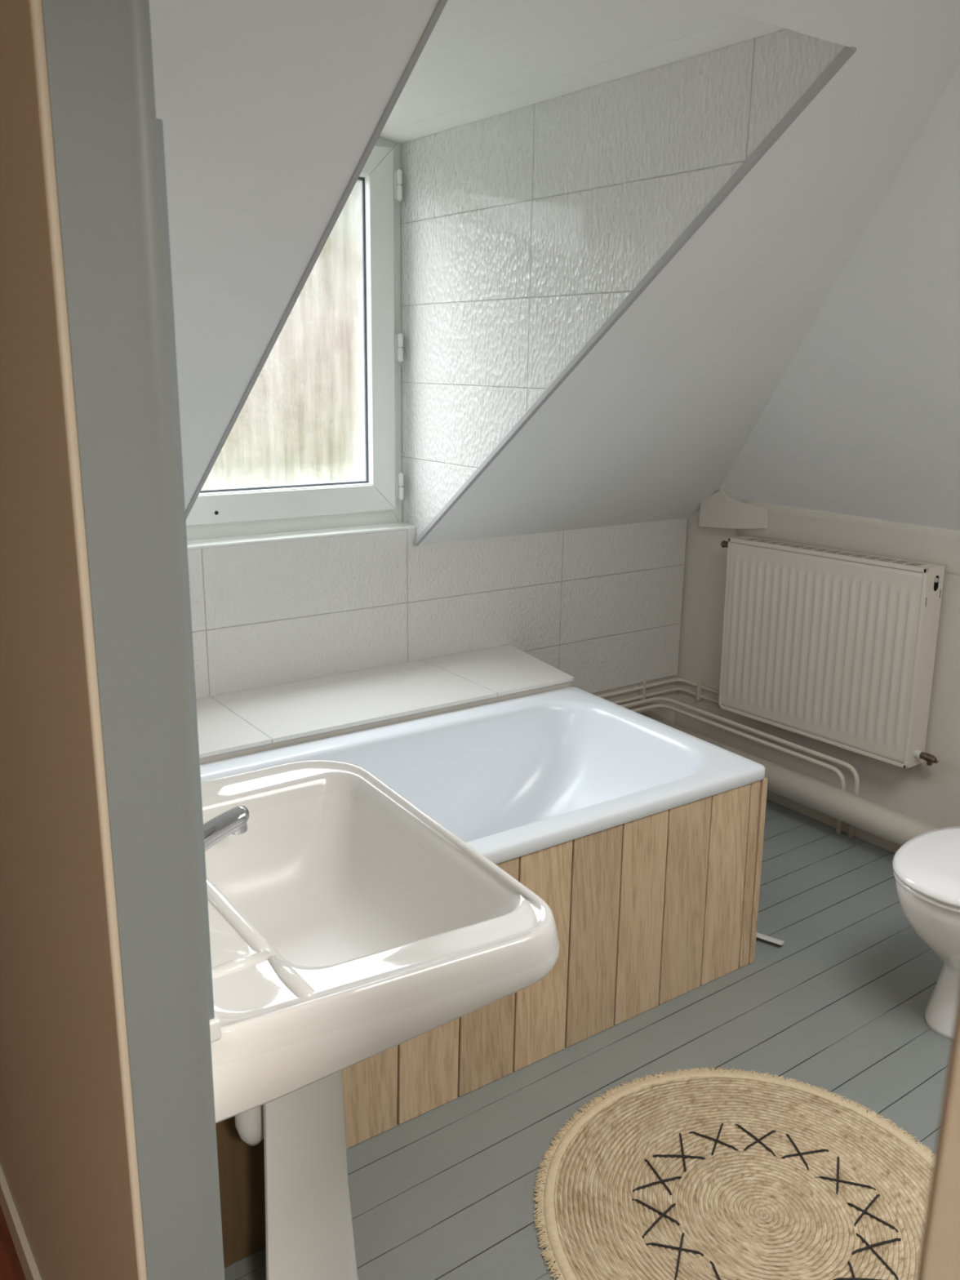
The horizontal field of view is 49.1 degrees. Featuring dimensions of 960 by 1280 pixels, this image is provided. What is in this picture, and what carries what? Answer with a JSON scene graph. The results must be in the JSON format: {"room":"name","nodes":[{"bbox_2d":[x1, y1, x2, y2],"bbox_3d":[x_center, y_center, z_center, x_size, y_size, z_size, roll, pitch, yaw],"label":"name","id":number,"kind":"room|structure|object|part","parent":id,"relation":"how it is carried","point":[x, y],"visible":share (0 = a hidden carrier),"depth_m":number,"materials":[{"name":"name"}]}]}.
{"room":"bathroom","nodes":[
{"label":"bathroom","id":0,"kind":"room"},
{"bbox_2d":[187,518,687,724],"bbox_3d":[-0.368,0.123,3.711,3.038,1.050,0.212,-10,18,-34],"label":"wall","id":1,"kind":"structure","parent":0,"point":[601,606],"depth_m":3.67,"materials":[{"name":"tile"}]},
{"bbox_2d":[186,137,403,541],"bbox_3d":[-0.623,-0.921,3.217,0.887,1.225,0.108,-10,18,-34],"label":"window","id":2,"kind":"structure","parent":1,"relation":"in","point":[215,513],"depth_m":3.36,"materials":[{"name":"white paint"}]},
{"bbox_2d":[186,522,416,549],"bbox_3d":[-0.595,-0.330,3.331,0.899,0.014,0.077,-10,18,-34],"label":"trim","id":3,"kind":"structure","parent":1,"relation":"on","point":[256,539],"depth_m":3.32,"materials":[{"name":"white paint"}]},
{"bbox_2d":[637,680,645,700],"bbox_3d":[0.671,0.209,4.357,0.012,0.084,0.035,-10,18,-34],"label":"clip","id":4,"kind":"object","parent":1,"relation":"attached to","point":[642,691],"visible":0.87,"depth_m":4.35,"materials":[{"name":"beige paint"}]},
{"bbox_2d":[596,678,719,697],"bbox_3d":[0.572,0.259,4.107,0.894,0.018,0.300,-10,18,-34],"label":"pipe","id":5,"kind":"object","parent":1,"relation":"attached to","point":[673,680],"visible":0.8,"depth_m":4.34,"materials":[{"name":"white metal"}]},
{"bbox_2d":[611,687,719,704],"bbox_3d":[0.571,0.297,4.117,0.894,0.018,0.300,-10,18,-34],"label":"pipe","id":6,"kind":"object","parent":1,"relation":"attached to","point":[651,694],"visible":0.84,"depth_m":4.37,"materials":[{"name":"white metal"}]},
{"bbox_2d":[0,799,951,1279],"bbox_3d":[0.355,1.359,1.334,4.905,0.100,5.500,-10,18,-34],"label":"floor","id":7,"kind":"structure","parent":0,"point":[446,1192],"depth_m":2.50,"materials":[{"name":"grey wood"}]},
{"bbox_2d":[200,760,559,1279],"bbox_3d":[-0.295,0.684,1.738,0.583,0.978,0.792,-10,18,-34],"label":"sink","id":8,"kind":"object","parent":7,"relation":"on","point":[348,925],"visible":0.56,"depth_m":1.66,"materials":[{"name":"ceramic"}]},
{"bbox_2d":[203,805,248,851],"bbox_3d":[-0.434,0.306,1.535,0.200,0.146,0.060,-10,18,-34],"label":"tap","id":9,"kind":"object","parent":8,"relation":"on","point":[233,821],"depth_m":1.55,"materials":[{"name":"silver metal"}]},
{"bbox_2d":[200,760,559,1123],"bbox_3d":[-0.291,0.452,1.676,0.583,0.220,0.792,-10,18,-34],"label":"basin","id":10,"kind":"object","parent":8,"relation":"in","point":[348,925],"depth_m":1.63,"materials":[{"name":"ceramic"}]},
{"bbox_2d":[195,644,573,764],"bbox_3d":[-0.550,0.481,3.253,1.928,0.588,0.451,-10,18,-34],"label":"tiled ledge","id":11,"kind":"object","parent":7,"relation":"on","point":[249,722],"visible":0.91,"depth_m":3.25,"materials":[{"name":"tile"}]},
{"bbox_2d":[200,686,764,864],"bbox_3d":[-0.142,0.630,2.766,1.701,0.560,0.849,-10,18,-34],"label":"bathtub","id":12,"kind":"object","parent":7,"relation":"on","point":[511,779],"visible":0.32,"depth_m":3.14,"materials":[{"name":"ceramic"}]},
{"bbox_2d":[342,777,768,1149],"bbox_3d":[0.018,0.751,2.385,1.846,0.526,0.090,-10,18,-34],"label":"bath panel","id":13,"kind":"object","parent":7,"relation":"on","point":[650,911],"visible":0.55,"depth_m":2.56,"materials":[{"name":"brown wood"}]},
{"bbox_3d":[0.747,0.629,2.888,0.046,0.526,0.102,3,15,8],"label":"corner trim","id":14,"kind":"part","parent":13,"relation":"part of","materials":[{"name":"brown wood"}]},
{"bbox_2d":[533,1066,934,1279],"bbox_3d":[0.549,1.115,2.039,0.891,0.016,0.891,-6,16,-24],"label":"round rug","id":15,"kind":"object","parent":7,"relation":"on","point":[691,1174],"visible":0.96,"depth_m":2.11,"materials":[{"name":"wicker"}]},
{"bbox_2d":[630,703,845,833],"bbox_3d":[0.711,0.523,3.850,0.760,0.236,0.917,-10,18,-34],"label":"pipe","id":16,"kind":"object","parent":7,"relation":"on","point":[811,760],"visible":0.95,"depth_m":3.97,"materials":[{"name":"white metal"}]},
{"bbox_2d":[620,697,859,837],"bbox_3d":[0.726,0.514,3.836,0.772,0.262,0.972,-10,18,-34],"label":"pipe","id":17,"kind":"object","parent":7,"relation":"on","point":[851,768],"visible":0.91,"depth_m":3.96,"materials":[{"name":"white metal"}]},
{"bbox_2d":[755,932,784,945],"bbox_3d":[0.778,0.851,3.048,0.203,0.015,0.030,11,18,34],"label":"trim offcut","id":18,"kind":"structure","parent":7,"relation":"on","point":[759,935],"depth_m":3.00,"materials":[{"name":"white plastic"}]},
{"bbox_2d":[892,826,959,1039],"bbox_3d":[1.298,0.587,2.620,0.660,0.760,0.378,-10,18,-34],"label":"toilet","id":19,"kind":"object","parent":7,"relation":"on","point":[926,868],"visible":1,"depth_m":2.52,"materials":[{"name":"ceramic"}]},
{"bbox_3d":[1.223,0.550,2.555,0.475,0.024,0.378,-10,18,-34],"label":"lid","id":20,"kind":"part","parent":19,"relation":"part of","materials":[{"name":"plastic"}]},
{"bbox_3d":[1.227,0.569,2.564,0.478,0.014,0.374,-10,18,-34],"label":"seat","id":21,"kind":"part","parent":19,"relation":"part of","materials":[{"name":"plastic"}]},
{"bbox_2d":[0,0,959,1279],"bbox_3d":[-0.079,0.140,0.679,0.098,2.620,5.500,-10,18,-34],"label":"wall","id":22,"kind":"structure","parent":0,"point":[68,1157],"depth_m":1.14,"materials":[{"name":"beige paint"}]},
{"bbox_2d":[0,1162,42,1279],"bbox_3d":[-1.041,1.020,2.194,0.013,0.075,2.186,-10,18,-34],"label":"baseboard","id":23,"kind":"structure","parent":22,"relation":"attached to","point":[22,1246],"depth_m":1.91,"materials":[{"name":"paint"}]},
{"bbox_2d":[41,0,224,1279],"bbox_3d":[-0.330,0.295,1.093,0.091,2.060,0.015,-10,18,-34],"label":"door frame","id":24,"kind":"structure","parent":22,"relation":"in","point":[99,54],"depth_m":0.99,"materials":[{"name":"grey paint"}]},
{"bbox_2d":[155,118,221,1042],"bbox_3d":[-0.492,-0.083,1.331,0.018,0.948,0.700,-10,18,-34],"label":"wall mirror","id":25,"kind":"object","parent":22,"relation":"attached to","point":[215,1022],"visible":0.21,"depth_m":1.04,"materials":[{"name":"grey paint"}]},
{"bbox_2d":[149,0,959,545],"bbox_3d":[0.283,-0.835,2.575,2.988,1.593,2.085,-10,18,-34],"label":"ceiling","id":26,"kind":"structure","parent":0,"point":[268,110],"depth_m":2.24,"materials":[{"name":"paint"}]},
{"bbox_2d":[380,0,745,134],"bbox_3d":[-0.178,-1.388,2.456,0.927,0.080,1.726,-10,18,-34],"label":"ceiling","id":27,"kind":"structure","parent":0,"point":[476,51],"depth_m":2.27,"materials":[{"name":"paint"}]},
{"bbox_2d":[400,28,959,538],"bbox_3d":[1.539,-0.667,2.153,1.378,1.730,4.500,-10,18,-34],"label":"wall","id":28,"kind":"structure","parent":0,"point":[525,229],"depth_m":2.91,"materials":[{"name":"tile"}]},
{"bbox_2d":[378,17,784,143],"bbox_3d":[0.178,-1.386,2.648,0.090,0.012,1.606,-10,18,-34],"label":"trim","id":29,"kind":"structure","parent":28,"relation":"attached to","point":[745,28],"depth_m":2.50,"materials":[{"name":"paint"}]},
{"bbox_2d":[414,45,856,546],"bbox_3d":[0.249,-0.732,2.781,0.016,1.210,1.583,-10,18,-34],"label":"trim","id":30,"kind":"structure","parent":28,"relation":"attached to","point":[846,52],"depth_m":2.47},
{"bbox_2d":[674,510,959,827],"bbox_3d":[2.106,0.334,2.782,0.100,1.189,4.400,-10,18,-34],"label":"wall","id":31,"kind":"structure","parent":0,"point":[931,794],"depth_m":3.92,"materials":[{"name":"beige paint"}]},
{"bbox_2d":[696,680,703,700],"bbox_3d":[0.915,0.209,4.370,0.027,0.084,0.012,-10,18,-34],"label":"clip","id":32,"kind":"object","parent":31,"relation":"attached to","point":[700,691],"visible":1,"depth_m":4.36,"materials":[{"name":"beige paint"}]},
{"bbox_2d":[698,488,767,528],"bbox_3d":[0.990,-0.502,4.086,0.068,0.161,0.305,-10,18,-34],"label":"trim","id":33,"kind":"structure","parent":31,"relation":"attached to","point":[721,509],"depth_m":4.07,"materials":[{"name":"beige paint"}]},
{"bbox_2d":[718,535,945,768],"bbox_3d":[1.227,0.016,3.776,0.102,0.715,1.000,-10,17,-34],"label":"radiator","id":34,"kind":"object","parent":31,"relation":"attached to","point":[833,646],"visible":1,"depth_m":3.68,"materials":[{"name":"metal"}]},
{"bbox_2d":[731,535,944,568],"bbox_3d":[1.229,-0.313,3.704,0.090,0.004,0.825,-10,17,-34],"label":"grille","id":35,"kind":"object","parent":34,"relation":"attached to","point":[929,566],"depth_m":3.67,"materials":[{"name":"white metal"}]},
{"bbox_3d":[1.466,0.094,3.457,0.090,0.674,0.002,-10,17,-34],"label":"panel","id":36,"kind":"part","parent":34,"relation":"part of","materials":[{"name":"metal"}]},
{"bbox_2d":[766,790,901,853],"bbox_3d":[2.007,0.888,2.862,0.123,0.075,4.200,-10,18,-34],"label":"baseboard","id":37,"kind":"structure","parent":31,"relation":"attached to","point":[862,834],"depth_m":3.79,"materials":[{"name":"paint"}]},
{"bbox_2d":[735,499,959,575],"bbox_3d":[2.204,-0.019,2.461,0.024,0.180,4.165,-10,18,-34],"label":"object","id":38,"kind":"structure","parent":31,"relation":"attached to","point":[867,535],"depth_m":3.65,"materials":[{"name":"beige paint"}]},
{"bbox_3d":[-0.561,-0.635,2.326,0.090,1.520,1.816,-10,18,-34],"label":"wall","id":39,"kind":"structure","parent":0,"visible":0},
{"bbox_2d":[185,0,448,519],"bbox_3d":[-0.473,-0.611,2.284,0.012,1.210,1.583,-10,18,-34],"label":"trim","id":40,"kind":"structure","parent":39,"relation":"attached to","point":[441,4],"depth_m":1.95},
{"bbox_3d":[2.159,0.320,0.085,3.038,2.600,0.100,-10,18,-34],"label":"wall","id":41,"kind":"structure","parent":0,"visible":0},
{"bbox_2d":[640,712,940,845],"bbox_3d":[1.890,0.812,2.755,0.102,0.110,4.200,-10,18,-34],"label":"pipe","id":42,"kind":"object","parent":41,"relation":"attached to","point":[886,823],"visible":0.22,"depth_m":3.60,"materials":[{"name":"beige paint"}]},
{"label":"outside","id":43,"kind":"structure","parent":0,"visible":0},
{"bbox_2d":[201,179,364,489],"bbox_3d":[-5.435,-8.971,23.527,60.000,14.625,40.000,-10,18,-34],"label":"window pane","id":44,"kind":"object","parent":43,"point":[301,421],"visible":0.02,"depth_m":16.99,"materials":[{"name":"glass"}]}
]}

